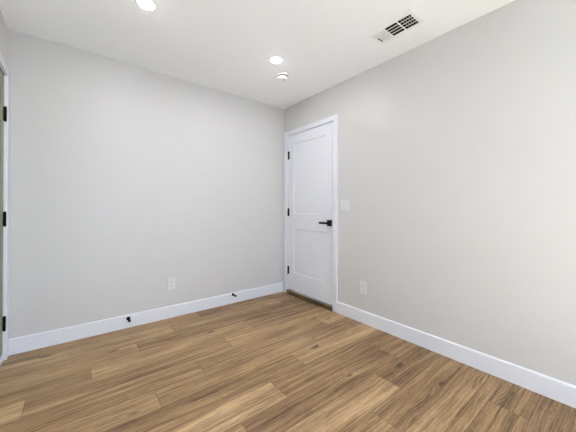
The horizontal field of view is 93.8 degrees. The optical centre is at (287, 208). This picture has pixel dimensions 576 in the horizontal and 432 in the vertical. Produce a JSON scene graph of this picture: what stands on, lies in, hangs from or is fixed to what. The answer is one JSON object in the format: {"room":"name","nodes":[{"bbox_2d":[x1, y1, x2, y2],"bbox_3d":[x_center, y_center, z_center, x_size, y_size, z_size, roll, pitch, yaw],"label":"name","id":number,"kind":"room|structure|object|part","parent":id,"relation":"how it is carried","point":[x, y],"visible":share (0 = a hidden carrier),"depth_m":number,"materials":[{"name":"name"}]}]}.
{"room":"empty bedroom","nodes":[
{"label":"empty bedroom","id":0,"kind":"room"},
{"bbox_2d":[0,10,6,360],"bbox_3d":[-0.658,-0.121,0.088,0.120,2.440,4.800,0,0,-38],"label":"wall","id":1,"kind":"structure","parent":0,"point":[3,28],"depth_m":1.93,"materials":[{"name":"grey paint"}]},
{"bbox_2d":[0,68,6,357],"bbox_3d":[-1.793,0.038,1.640,0.095,1.997,0.780,0,0,-38],"label":"door","id":2,"kind":"structure","parent":1,"relation":"in","point":[3,110],"depth_m":1.89,"materials":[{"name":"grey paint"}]},
{"bbox_2d":[0,52,9,361],"bbox_3d":[-1.839,0.037,1.595,0.136,2.117,0.936,0,0,-38],"label":"door frame","id":3,"kind":"structure","parent":1,"relation":"attached to","point":[3,66],"depth_m":1.95,"materials":[{"name":"white paint"}]},
{"bbox_2d":[7,29,283,354],"bbox_3d":[-1.115,-0.120,2.862,2.841,2.440,0.120,0,0,-38],"label":"wall","id":4,"kind":"structure","parent":0,"point":[125,179],"depth_m":2.49,"materials":[{"name":"grey paint"}]},
{"bbox_2d":[9,282,282,355],"bbox_3d":[-1.078,1.041,2.809,2.569,0.119,0.014,0,0,-38],"label":"baseboard","id":5,"kind":"structure","parent":4,"relation":"attached to","point":[26,343],"depth_m":2.48,"materials":[{"name":"white paint"}]},
{"bbox_2d":[167,277,174,289],"bbox_3d":[-1.181,0.757,2.729,0.073,0.118,0.011,0,0,-38],"label":"wall outlet","id":6,"kind":"object","parent":4,"relation":"attached to","point":[171,281],"visible":1,"depth_m":2.72,"materials":[{"name":"white plastic"}]},
{"bbox_2d":[0,0,514,108],"bbox_3d":[0.415,-1.386,0.933,2.841,0.100,5.040,0,0,-38],"label":"ceiling","id":7,"kind":"structure","parent":0,"point":[227,46],"depth_m":2.06,"materials":[{"name":"white paint"}]},
{"bbox_2d":[136,0,156,10],"bbox_3d":[-0.928,-1.334,1.765,0.122,0.012,0.122,0,0,-38],"label":"recessed light","id":8,"kind":"object","parent":7,"relation":"in","point":[149,5],"visible":1,"depth_m":1.76,"materials":[{"name":"white plastic"}]},
{"bbox_2d":[138,0,153,9],"bbox_3d":[-0.928,-1.333,1.765,0.092,0.012,0.092,0,0,-38],"label":"diffuser","id":9,"kind":"object","parent":8,"relation":"attached to","point":[144,4],"depth_m":1.76,"materials":[{"name":"white plastic"}]},
{"bbox_2d":[269,56,282,63],"bbox_3d":[-0.106,-1.330,2.421,0.122,0.012,0.122,0,0,-38],"label":"recessed light","id":10,"kind":"object","parent":7,"relation":"in","point":[275,59],"visible":1,"depth_m":2.41,"materials":[{"name":"white plastic"}]},
{"bbox_2d":[271,57,280,62],"bbox_3d":[-0.106,-1.330,2.421,0.092,0.012,0.092,0,0,-38],"label":"diffuser","id":11,"kind":"object","parent":10,"relation":"attached to","point":[273,59],"depth_m":2.41,"materials":[{"name":"white plastic"}]},
{"bbox_2d":[276,73,288,81],"bbox_3d":[-0.055,-1.315,2.709,0.124,0.042,0.124,0,0,-38],"label":"smoke detector","id":12,"kind":"object","parent":7,"relation":"attached to","point":[282,77],"visible":1,"depth_m":2.68,"materials":[{"name":"white plastic"}]},
{"bbox_2d":[367,9,424,45],"bbox_3d":[0.793,-1.420,1.996,0.200,0.188,0.356,0,0,-38],"label":"ceiling vent","id":13,"kind":"object","parent":7,"relation":"in","point":[407,21],"visible":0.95,"depth_m":2.01,"materials":[{"name":"white metal"}]},
{"bbox_2d":[0,292,575,431],"bbox_3d":[0.405,1.134,0.931,2.841,0.060,5.040,0,0,-38],"label":"floor","id":14,"kind":"structure","parent":0,"point":[281,361],"depth_m":1.70,"materials":[{"name":"brown wood"}]},
{"bbox_2d":[286,289,332,310],"bbox_3d":[0.280,1.081,3.258,0.148,0.050,0.794,0,0,-38],"label":"threshold","id":15,"kind":"object","parent":14,"relation":"on","point":[312,300],"visible":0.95,"depth_m":3.17,"materials":[{"name":"brown wood"}]},
{"bbox_2d":[284,0,575,385],"bbox_3d":[1.478,-0.111,1.775,0.120,2.440,4.800,0,0,-38],"label":"wall","id":16,"kind":"structure","parent":0,"point":[457,149],"depth_m":1.90,"materials":[{"name":"grey paint"}]},
{"bbox_2d":[287,122,332,304],"bbox_3d":[0.231,0.049,3.238,0.095,1.994,0.780,0,0,-38],"label":"door","id":17,"kind":"structure","parent":16,"relation":"in","point":[310,153],"depth_m":3.21,"materials":[{"name":"white paint"}]},
{"bbox_3d":[0.258,0.541,3.244,0.012,0.549,0.554,0,0,-38],"label":"panel","id":18,"kind":"part","parent":17,"relation":"part of","materials":[{"name":"white paint"}]},
{"bbox_3d":[0.262,-0.382,3.245,0.012,0.884,0.554,0,0,-38],"label":"panel","id":19,"kind":"part","parent":17,"relation":"part of","materials":[{"name":"white paint"}]},
{"bbox_2d":[283,114,337,312],"bbox_3d":[0.284,0.047,3.272,0.136,2.117,0.936,0,0,-38],"label":"door frame","id":20,"kind":"structure","parent":16,"relation":"attached to","point":[334,118],"depth_m":2.93,"materials":[{"name":"white paint"}]},
{"bbox_2d":[340,199,349,210],"bbox_3d":[0.589,-0.036,2.791,0.015,0.118,0.117,0,0,-38],"label":"light switch","id":21,"kind":"object","parent":16,"relation":"attached to","point":[345,204],"visible":1,"depth_m":2.78,"materials":[{"name":"white plastic"}]},
{"bbox_2d":[360,281,366,294],"bbox_3d":[0.729,0.765,2.612,0.011,0.118,0.073,0,0,-38],"label":"wall outlet","id":22,"kind":"object","parent":16,"relation":"attached to","point":[363,285],"visible":1,"depth_m":2.60,"materials":[{"name":"white plastic"}]},
{"bbox_2d":[337,301,575,407],"bbox_3d":[1.716,1.050,1.358,0.014,0.119,3.846,0,0,-38],"label":"baseboard","id":23,"kind":"structure","parent":16,"relation":"attached to","point":[555,389],"depth_m":1.87,"materials":[{"name":"white paint"}]}
]}

